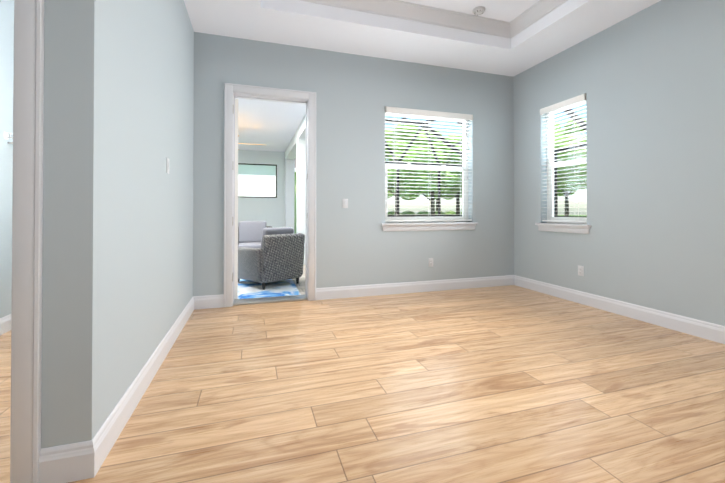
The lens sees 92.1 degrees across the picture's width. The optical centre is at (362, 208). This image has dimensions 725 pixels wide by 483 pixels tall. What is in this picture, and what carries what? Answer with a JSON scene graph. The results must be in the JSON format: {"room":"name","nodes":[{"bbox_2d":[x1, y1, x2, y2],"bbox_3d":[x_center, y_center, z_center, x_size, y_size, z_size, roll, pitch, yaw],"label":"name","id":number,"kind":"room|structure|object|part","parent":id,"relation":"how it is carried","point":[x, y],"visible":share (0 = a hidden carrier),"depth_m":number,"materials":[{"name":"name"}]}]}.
{"room":"empty bedroom","nodes":[
{"label":"empty bedroom","id":0,"kind":"room"},
{"bbox_2d":[238,150,284,226],"bbox_3d":[-3.983,-0.631,9.687,4.080,3.630,0.200,0,-1,-17],"label":"wall","id":1,"kind":"structure","parent":0,"point":[270,211],"depth_m":9.97,"materials":[{"name":"paint"}]},
{"bbox_2d":[235,98,305,151],"bbox_3d":[-3.094,-1.970,6.875,4.080,0.600,6.120,0,-1,-17],"label":"ceiling","id":2,"kind":"structure","parent":0,"point":[269,126],"depth_m":6.87,"materials":[{"name":"white paint"}]},
{"bbox_2d":[285,114,305,159],"bbox_3d":[-1.272,-1.555,7.445,0.260,0.260,6.120,0,-1,-17],"label":"beam","id":3,"kind":"structure","parent":2,"relation":"attached to","point":[290,151],"depth_m":7.61,"materials":[{"name":"white paint"}]},
{"bbox_2d":[0,285,724,482],"bbox_3d":[0.351,1.143,1.370,6.200,0.120,6.200,0,-1,-17],"label":"floor","id":4,"kind":"structure","parent":0,"point":[508,384],"depth_m":2.01,"materials":[{"name":"brown wood"}]},
{"bbox_2d":[0,0,724,448],"bbox_3d":[0.336,-0.626,1.433,6.200,3.420,6.300,0,-1,-17],"label":"wall","id":5,"kind":"structure","parent":0,"point":[132,254],"depth_m":3.27,"materials":[{"name":"paint"}]},
{"bbox_2d":[0,313,11,334],"bbox_3d":[-2.891,1.020,2.238,0.016,0.142,2.400,0,-1,-17],"label":"baseboard","id":6,"kind":"structure","parent":5,"relation":"attached to","point":[5,322],"depth_m":3.08,"materials":[{"name":"white wood"}]},
{"bbox_2d":[4,132,12,143],"bbox_3d":[-2.567,-0.500,3.437,1.354,0.342,0.327,0,-1,-17],"label":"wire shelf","id":7,"kind":"object","parent":5,"relation":"attached to","point":[6,135],"visible":0.06,"depth_m":3.10,"materials":[{"name":"white"}]},
{"bbox_2d":[10,0,43,482],"bbox_3d":[-1.751,-0.175,1.282,0.998,2.514,0.162,0,-1,-17],"label":"door frame","id":8,"kind":"structure","parent":5,"relation":"attached to","point":[27,243],"depth_m":1.34,"materials":[{"name":"white wood"}]},
{"bbox_2d":[56,442,83,470],"bbox_3d":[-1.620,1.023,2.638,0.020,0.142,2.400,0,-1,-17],"label":"baseboard","id":9,"kind":"structure","parent":5,"relation":"attached to","point":[72,462],"depth_m":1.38,"materials":[{"name":"white wood"}]},
{"bbox_2d":[80,296,195,479],"bbox_3d":[-1.468,1.023,2.614,0.016,0.142,2.536,0,-1,-17],"label":"baseboard","id":10,"kind":"structure","parent":5,"relation":"attached to","point":[93,453],"depth_m":1.75,"materials":[{"name":"white wood"}]},
{"bbox_2d":[166,158,168,173],"bbox_3d":[-1.486,-0.326,2.671,0.010,0.116,0.072,0,-1,-17],"label":"light switch","id":11,"kind":"object","parent":5,"relation":"attached to","point":[167,165],"visible":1,"depth_m":2.64,"materials":[{"name":"white plastic"}]},
{"bbox_2d":[196,294,223,308],"bbox_3d":[-1.679,1.033,3.869,0.287,0.142,0.016,0,-1,-17],"label":"baseboard","id":12,"kind":"structure","parent":5,"relation":"attached to","point":[207,301],"depth_m":3.86,"materials":[{"name":"white wood"}]},
{"bbox_2d":[234,99,237,299],"bbox_3d":[-1.725,-0.111,4.517,0.126,2.391,0.844,0,-1,-31],"label":"door leaf","id":13,"kind":"structure","parent":5,"relation":"in","point":[236,207],"depth_m":4.16,"materials":[{"name":"white paint"}]},
{"bbox_2d":[224,83,315,306],"bbox_3d":[-1.091,-0.150,4.180,1.038,2.514,0.254,0,-1,-17],"label":"door frame","id":14,"kind":"structure","parent":5,"relation":"attached to","point":[229,89],"depth_m":4.10,"materials":[{"name":"white wood"}]},
{"bbox_3d":[-1.093,-0.113,4.184,0.890,2.440,0.246,0,-1,-17],"label":"lanai door jamb","id":15,"kind":"part","parent":14,"relation":"part of","materials":[{"name":"white wood"}]},
{"bbox_2d":[342,199,347,207],"bbox_3d":[-0.215,-0.062,4.342,0.072,0.116,0.010,0,-1,-17],"label":"light switch","id":16,"kind":"object","parent":5,"relation":"attached to","point":[344,203],"visible":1,"depth_m":4.34,"materials":[{"name":"white plastic"}]},
{"bbox_2d":[300,0,509,36],"bbox_3d":[0.430,-2.144,3.777,2.700,0.125,0.110,0,-1,-17],"label":"crown molding","id":17,"kind":"structure","parent":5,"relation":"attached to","point":[391,8],"depth_m":3.86,"materials":[{"name":"white"}]},
{"bbox_2d":[316,275,511,299],"bbox_3d":[0.808,1.040,4.652,2.897,0.142,0.016,0,-1,-17],"label":"baseboard","id":18,"kind":"structure","parent":5,"relation":"attached to","point":[478,282],"depth_m":4.59,"materials":[{"name":"white wood"}]},
{"bbox_2d":[385,113,467,222],"bbox_3d":[0.877,-0.562,4.840,1.320,1.510,0.074,0,-1,-17],"label":"window","id":19,"kind":"structure","parent":5,"relation":"in","point":[464,201],"depth_m":4.85,"materials":[{"name":"white plastic"}]},
{"bbox_2d":[385,106,472,221],"bbox_3d":[0.912,-0.572,4.730,1.308,1.489,0.076,0,-1,-17],"label":"window blind","id":20,"kind":"object","parent":19,"relation":"attached to","point":[417,112],"visible":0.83,"depth_m":4.72,"materials":[{"name":"white plastic"}]},
{"bbox_2d":[381,222,477,230],"bbox_3d":[0.910,0.244,4.731,1.430,0.105,0.150,0,-1,-17],"label":"window sill","id":21,"kind":"structure","parent":5,"relation":"attached to","point":[424,226],"depth_m":4.67,"materials":[{"name":"white wood"}]},
{"bbox_2d":[428,258,432,266],"bbox_3d":[0.920,0.726,4.693,0.072,0.116,0.010,0,-1,-17],"label":"outlet","id":22,"kind":"object","parent":5,"relation":"attached to","point":[430,262],"visible":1,"depth_m":4.69,"materials":[{"name":"white plastic"}]},
{"bbox_2d":[505,0,567,37],"bbox_3d":[2.451,-2.158,2.070,0.110,0.125,4.580,0,-1,-17],"label":"crown molding","id":23,"kind":"structure","parent":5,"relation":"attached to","point":[535,12],"depth_m":3.87,"materials":[{"name":"white"}]},
{"bbox_2d":[535,223,590,233],"bbox_3d":[2.495,0.241,4.323,0.150,0.105,0.780,0,-1,-17],"label":"window sill","id":24,"kind":"structure","parent":5,"relation":"attached to","point":[570,228],"depth_m":4.26,"materials":[{"name":"white wood"}]},
{"bbox_2d":[547,101,586,223],"bbox_3d":[2.598,-0.567,4.362,0.074,1.510,0.670,0,-1,-17],"label":"window","id":25,"kind":"structure","parent":5,"relation":"in","point":[550,213],"depth_m":4.52,"materials":[{"name":"white plastic"}]},
{"bbox_2d":[540,93,586,222],"bbox_3d":[2.488,-0.575,4.327,0.076,1.489,0.658,0,-1,-17],"label":"window blind","id":26,"kind":"object","parent":25,"relation":"attached to","point":[566,103],"visible":0.79,"depth_m":4.30,"materials":[{"name":"white plastic"}]},
{"bbox_2d":[578,265,583,275],"bbox_3d":[2.539,0.726,4.065,0.010,0.116,0.072,0,-1,-17],"label":"outlet","id":27,"kind":"object","parent":5,"relation":"attached to","point":[580,270],"visible":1,"depth_m":4.06,"materials":[{"name":"white plastic"}]},
{"bbox_2d":[512,275,724,343],"bbox_3d":[3.106,1.020,2.249,0.016,0.142,5.980,0,-1,-17],"label":"baseboard","id":28,"kind":"structure","parent":5,"relation":"attached to","point":[702,329],"depth_m":3.49,"materials":[{"name":"white wood"}]},
{"bbox_2d":[184,0,660,76],"bbox_3d":[0.336,-2.176,1.446,6.200,0.420,6.300,0,-1,-17],"label":"ceiling","id":29,"kind":"structure","parent":0,"point":[557,30],"depth_m":3.86,"materials":[{"name":"white paint"}]},
{"bbox_2d":[472,6,484,15],"bbox_3d":[1.290,-2.186,3.875,0.136,0.040,0.136,0,-1,-17],"label":"smoke detector","id":30,"kind":"object","parent":29,"relation":"attached to","point":[478,10],"visible":1,"depth_m":3.85,"materials":[{"name":"white plastic"}]},
{"bbox_3d":[2.219,1.611,42.445,150.000,0.240,160.000,0,-1,-17],"label":"lawn","id":31,"kind":"structure","parent":0,"visible":0},
{"bbox_2d":[238,109,586,232],"bbox_3d":[10.305,-3.707,23.560,53.053,10.481,55.210,0,-1,-17],"label":"outdoor view","id":32,"kind":"object","parent":31,"relation":"on","point":[256,180],"depth_m":17.63,"materials":[{"name":"green plant"}]},
{"label":"outside","id":33,"kind":"structure","parent":0,"visible":0},
{"bbox_2d":[292,265,304,294],"bbox_3d":[0.830,1.255,8.073,12.300,0.170,6.140,0,-1,-17],"label":"floor","id":34,"kind":"structure","parent":33,"point":[300,285],"depth_m":5.33,"materials":[{"name":"beige tile"}]},
{"bbox_2d":[238,279,300,298],"bbox_3d":[-2.516,1.143,5.615,2.640,0.012,3.220,0,-1,-17],"label":"rug","id":35,"kind":"object","parent":34,"relation":"on","point":[247,289],"depth_m":4.87,"materials":[{"name":"blue fabric"}]},
{"bbox_2d":[238,221,271,247],"bbox_3d":[-2.725,0.700,6.815,2.024,0.895,0.957,0,-1,-17],"label":"sofa","id":36,"kind":"object","parent":35,"relation":"on","point":[249,234],"visible":0.1,"depth_m":7.09,"materials":[{"name":"grey fabric"}]},
{"bbox_2d":[238,227,304,289],"bbox_3d":[-1.415,0.707,5.312,0.962,0.855,0.830,0,-1,44],"label":"armchair","id":37,"kind":"object","parent":35,"relation":"on","point":[278,255],"visible":0.92,"depth_m":4.98,"materials":[{"name":"grey fabric"}]},
{"bbox_2d":[285,159,294,232],"bbox_3d":[-2.116,-0.118,10.114,0.300,2.610,0.300,0,-1,-17],"label":"column","id":38,"kind":"structure","parent":34,"relation":"on","point":[289,187],"depth_m":9.99,"materials":[{"name":"white paint"}]},
{"bbox_2d":[296,139,305,264],"bbox_3d":[-1.245,-0.141,7.348,0.300,2.610,0.300,0,-1,-17],"label":"column","id":39,"kind":"structure","parent":34,"relation":"on","point":[300,184],"depth_m":7.22,"materials":[{"name":"white paint"}]}
]}

